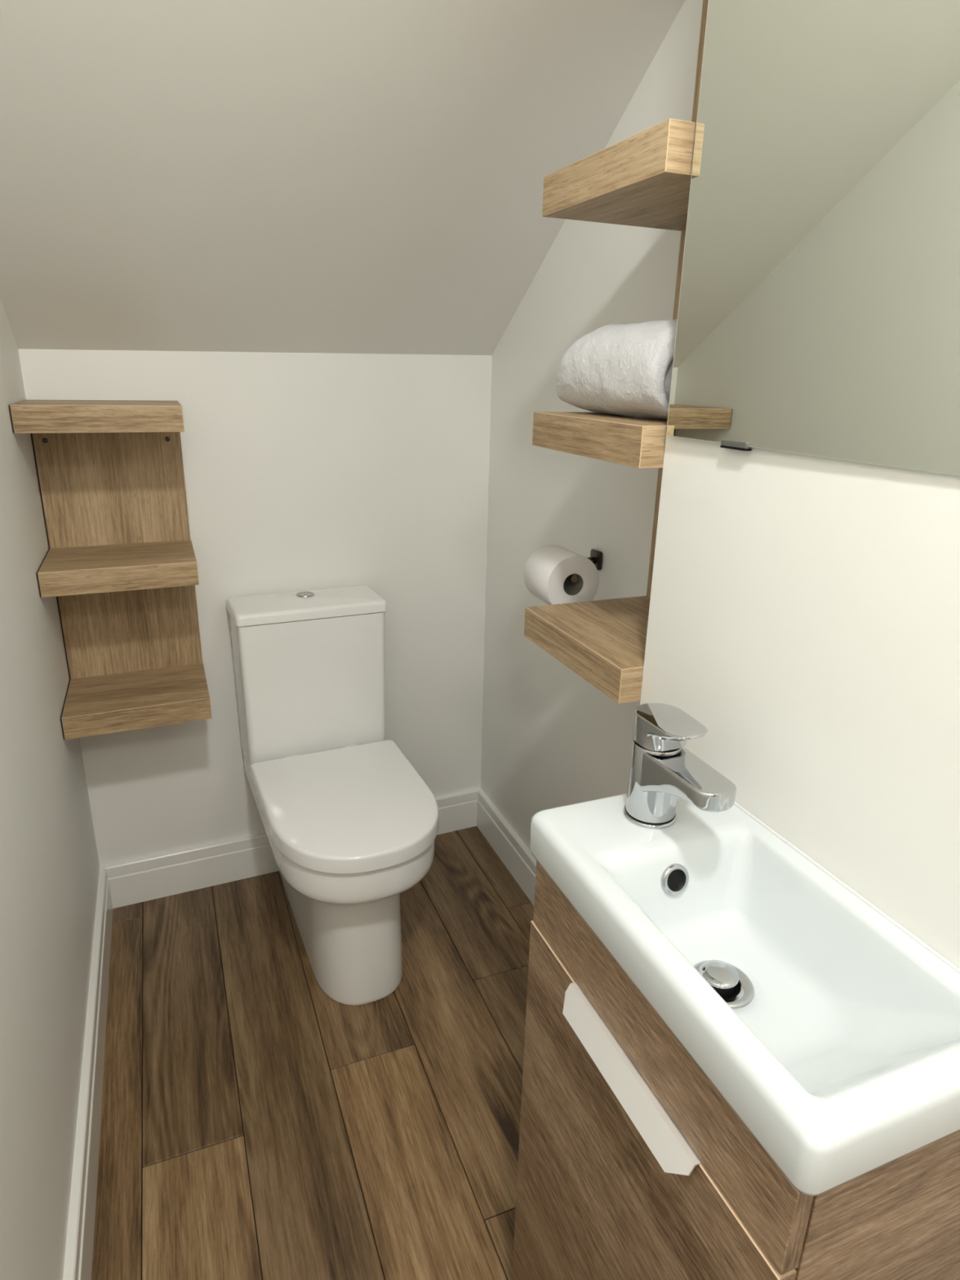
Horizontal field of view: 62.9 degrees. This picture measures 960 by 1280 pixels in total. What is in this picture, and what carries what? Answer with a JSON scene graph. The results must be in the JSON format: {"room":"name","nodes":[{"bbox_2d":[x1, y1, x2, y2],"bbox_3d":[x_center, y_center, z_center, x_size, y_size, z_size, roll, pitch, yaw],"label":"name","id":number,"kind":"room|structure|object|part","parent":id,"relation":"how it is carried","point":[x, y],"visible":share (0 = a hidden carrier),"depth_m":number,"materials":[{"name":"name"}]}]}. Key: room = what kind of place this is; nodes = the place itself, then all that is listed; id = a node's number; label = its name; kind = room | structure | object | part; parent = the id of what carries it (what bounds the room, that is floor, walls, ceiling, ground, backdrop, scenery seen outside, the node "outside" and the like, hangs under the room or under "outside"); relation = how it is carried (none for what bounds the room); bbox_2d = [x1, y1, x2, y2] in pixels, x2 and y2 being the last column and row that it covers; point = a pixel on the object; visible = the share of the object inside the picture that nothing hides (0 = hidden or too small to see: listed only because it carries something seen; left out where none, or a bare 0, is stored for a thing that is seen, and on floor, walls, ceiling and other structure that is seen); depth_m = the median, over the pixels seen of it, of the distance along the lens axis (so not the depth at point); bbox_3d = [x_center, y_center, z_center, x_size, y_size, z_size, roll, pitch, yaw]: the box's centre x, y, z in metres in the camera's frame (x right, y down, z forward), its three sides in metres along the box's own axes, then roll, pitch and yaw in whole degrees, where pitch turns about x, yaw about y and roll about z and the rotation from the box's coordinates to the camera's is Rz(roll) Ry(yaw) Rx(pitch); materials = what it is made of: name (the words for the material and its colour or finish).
{"room":"bathroom","nodes":[
{"label":"bathroom","id":0,"kind":"room"},
{"bbox_2d":[0,297,99,1279],"bbox_3d":[-0.327,0.166,0.077,0.100,2.360,3.678,-6,20,-21],"label":"wall","id":1,"kind":"structure","parent":0,"point":[50,864],"depth_m":1.27,"materials":[{"name":"paint"}]},
{"bbox_2d":[62,868,112,1279],"bbox_3d":[-0.295,1.219,0.456,0.017,0.125,3.664,-6,20,-21],"label":"baseboard","id":2,"kind":"structure","parent":1,"relation":"attached to","point":[78,1257],"depth_m":1.43,"materials":[{"name":"white paint"}]},
{"bbox_2d":[17,348,492,866],"bbox_3d":[-0.500,-0.035,2.118,1.093,1.407,0.100,-7,21,-23],"label":"wall","id":3,"kind":"structure","parent":0,"point":[303,471],"depth_m":2.02,"materials":[{"name":"paint"}]},
{"bbox_2d":[8,400,212,739],"bbox_3d":[-0.786,-0.166,1.728,0.301,0.683,0.264,-6,20,-21],"label":"wall shelf unit","id":4,"kind":"object","parent":3,"relation":"attached to","point":[119,564],"visible":1,"depth_m":1.77,"materials":[{"name":"brown wood"}]},
{"bbox_3d":[-0.775,-0.463,1.617,0.298,0.051,0.247,-6,20,-21],"label":"shelf","id":5,"kind":"part","parent":4,"relation":"part of","materials":[{"name":"brown wood"}]},
{"bbox_3d":[-0.830,-0.203,1.830,0.298,0.673,0.018,-7,21,-23],"label":"panel","id":6,"kind":"part","parent":4,"relation":"part of","materials":[{"name":"brown wood"}]},
{"bbox_3d":[-0.782,-0.162,1.721,0.298,0.051,0.247,-6,20,-21],"label":"shelf","id":7,"kind":"part","parent":4,"relation":"part of","materials":[{"name":"brown wood"}]},
{"bbox_3d":[-0.789,0.136,1.823,0.298,0.051,0.247,-6,20,-21],"label":"shelf","id":8,"kind":"part","parent":4,"relation":"part of","materials":[{"name":"brown wood"}]},
{"bbox_2d":[99,787,481,908],"bbox_3d":[-0.492,0.589,2.275,1.097,0.125,0.017,-7,21,-23],"label":"baseboard","id":9,"kind":"structure","parent":3,"relation":"attached to","point":[139,880],"depth_m":2.15,"materials":[{"name":"white paint"}]},
{"bbox_2d":[91,826,533,1279],"bbox_3d":[0.192,1.256,0.698,1.288,0.080,3.900,-6,20,-21],"label":"floor","id":10,"kind":"structure","parent":0,"point":[256,1123],"depth_m":1.57,"materials":[{"name":"brown wood"}]},
{"bbox_2d":[226,585,439,1005],"bbox_3d":[-0.337,0.361,1.870,0.369,0.825,0.677,-7,21,-23],"label":"toilet","id":11,"kind":"object","parent":10,"relation":"on","point":[350,824],"visible":1,"depth_m":1.85,"materials":[{"name":"ceramic"}]},
{"bbox_3d":[-0.431,-0.089,1.958,0.369,0.027,0.174,-7,21,-23],"label":"cistern lid","id":12,"kind":"part","parent":11,"relation":"part of","materials":[{"name":"ceramic"}]},
{"bbox_3d":[-0.296,0.369,1.780,0.367,0.038,0.484,-7,21,-23],"label":"seat lid","id":13,"kind":"part","parent":11,"relation":"part of","materials":[{"name":"white plastic"}]},
{"bbox_2d":[512,860,959,1279],"bbox_3d":[0.239,0.703,0.922,0.261,0.822,0.434,-6,20,-21],"label":"vanity cabinet","id":14,"kind":"object","parent":10,"relation":"on","point":[633,1164],"visible":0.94,"depth_m":0.74,"materials":[{"name":"brown wood"}]},
{"bbox_3d":[0.143,0.426,0.773,0.032,0.026,0.224,-6,20,-21],"label":"handle","id":15,"kind":"part","parent":14,"relation":"part of","materials":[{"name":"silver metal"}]},
{"bbox_3d":[0.144,0.707,0.882,0.017,0.626,0.434,-6,20,-21],"label":"door","id":16,"kind":"part","parent":14,"relation":"part of","materials":[{"name":"brown wood"}]},
{"bbox_3d":[0.154,0.367,0.763,0.017,0.087,0.428,-6,20,-21],"label":"drawer","id":17,"kind":"part","parent":14,"relation":"part of","materials":[{"name":"brown wood"}]},
{"bbox_2d":[529,793,959,1195],"bbox_3d":[0.254,0.320,0.797,0.244,0.134,0.460,-6,20,-21],"label":"basin","id":18,"kind":"object","parent":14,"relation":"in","point":[828,1027],"visible":0.95,"depth_m":0.75,"materials":[{"name":"white ceramic"}]},
{"bbox_2d":[622,702,736,829],"bbox_3d":[0.219,0.158,0.868,0.062,0.132,0.151,-6,20,-21],"label":"tap","id":19,"kind":"object","parent":18,"relation":"on","point":[662,771],"visible":1,"depth_m":0.86,"materials":[{"name":"silver metal"}]},
{"bbox_3d":[0.210,0.103,0.875,0.057,0.034,0.091,-6,20,-21],"label":"lever","id":20,"kind":"part","parent":19,"relation":"part of","materials":[{"name":"silver metal"}]},
{"bbox_3d":[0.225,0.161,0.851,0.052,0.052,0.116,-6,20,-21],"label":"spout","id":21,"kind":"part","parent":19,"relation":"part of","materials":[{"name":"silver metal"}]},
{"bbox_3d":[0.246,0.353,0.811,0.033,0.014,0.033,-6,20,-21],"label":"waste stem","id":22,"kind":"part","parent":18,"relation":"part of","materials":[{"name":"black rubber"}]},
{"bbox_3d":[0.336,0.718,0.731,0.221,0.722,0.018,-6,20,-21],"label":"panel","id":23,"kind":"part","parent":14,"relation":"part of","materials":[{"name":"brown wood"}]},
{"bbox_2d":[0,0,684,355],"bbox_3d":[-0.193,-0.954,1.069,1.088,1.061,1.558,-6,20,-21],"label":"ceiling","id":24,"kind":"structure","parent":0,"point":[325,176],"depth_m":1.35,"materials":[{"name":"paint"}]},
{"bbox_2d":[480,0,702,850],"bbox_3d":[0.288,-0.288,1.667,0.100,2.215,1.165,-6,20,-21],"label":"wall","id":25,"kind":"structure","parent":0,"point":[551,738],"depth_m":1.78,"materials":[{"name":"paint"}]},
{"bbox_2d":[476,789,536,905],"bbox_3d":[0.208,0.705,1.988,0.017,0.125,1.131,-6,20,-21],"label":"baseboard","id":26,"kind":"structure","parent":25,"relation":"attached to","point":[514,854],"depth_m":2.27,"materials":[{"name":"white paint"}]},
{"bbox_2d":[566,548,602,582],"bbox_3d":[0.208,-0.147,1.588,0.132,0.040,0.143,-6,20,-21],"label":"toilet roll holder","id":27,"kind":"object","parent":25,"relation":"attached to","point":[596,556],"visible":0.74,"depth_m":1.64,"materials":[{"name":"black metal"}]},
{"bbox_2d":[524,544,599,604],"bbox_3d":[0.159,-0.121,1.541,0.113,0.113,0.104,-6,20,-21],"label":"toilet roll","id":28,"kind":"object","parent":27,"relation":"on","point":[547,570],"visible":0.94,"depth_m":1.50,"materials":[{"name":"paper"}]},
{"bbox_3d":[0.206,-0.145,1.588,0.126,0.015,0.120,-6,20,-21],"label":"arm","id":29,"kind":"part","parent":27,"relation":"part of","materials":[{"name":"black metal"}]},
{"bbox_3d":[0.245,-0.170,1.656,0.012,0.040,0.038,-6,20,-21],"label":"wall plate","id":30,"kind":"part","parent":27,"relation":"part of","materials":[{"name":"black metal"}]},
{"bbox_2d":[524,0,708,703],"bbox_3d":[0.274,-0.447,1.146,0.268,1.006,0.321,-6,20,-21],"label":"wall shelf unit","id":31,"kind":"object","parent":25,"relation":"attached to","point":[642,179],"visible":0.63,"depth_m":1.13,"materials":[{"name":"brown wood"}]},
{"bbox_3d":[0.255,0.004,1.297,0.250,0.053,0.321,-6,20,-21],"label":"shelf","id":32,"kind":"part","parent":31,"relation":"part of","materials":[{"name":"brown wood"}]},
{"bbox_3d":[0.262,-0.309,1.190,0.250,0.053,0.321,-6,20,-21],"label":"shelf","id":33,"kind":"part","parent":31,"relation":"part of","materials":[{"name":"brown wood"}]},
{"bbox_2d":[556,319,677,419],"bbox_3d":[0.263,-0.403,1.177,0.221,0.137,0.277,-6,20,-21],"label":"rolled towel","id":34,"kind":"object","parent":31,"relation":"on","point":[620,369],"visible":0.59,"depth_m":1.10,"materials":[{"name":"white fabric"}]},
{"bbox_3d":[0.270,-0.626,1.081,0.250,0.053,0.321,-6,20,-21],"label":"shelf","id":35,"kind":"part","parent":31,"relation":"part of","materials":[{"name":"brown wood"}]},
{"bbox_3d":[0.390,-0.463,1.189,0.018,1.000,0.320,-6,20,-21],"label":"panel","id":36,"kind":"part","parent":31,"relation":"part of","materials":[{"name":"brown wood"}]},
{"bbox_2d":[640,1,959,968],"bbox_3d":[0.873,0.228,-0.018,0.333,2.360,2.578,-6,20,-21],"label":"wall","id":37,"kind":"structure","parent":0,"point":[804,610],"depth_m":0.80,"materials":[{"name":"paint"}]},
{"bbox_2d":[666,0,959,475],"bbox_3d":[0.351,-0.554,0.629,0.010,0.809,0.540,-6,20,-22],"label":"wall mirror","id":38,"kind":"object","parent":37,"relation":"attached to","point":[819,311],"visible":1,"depth_m":0.73,"materials":[{"name":"clear glass"}]}
]}

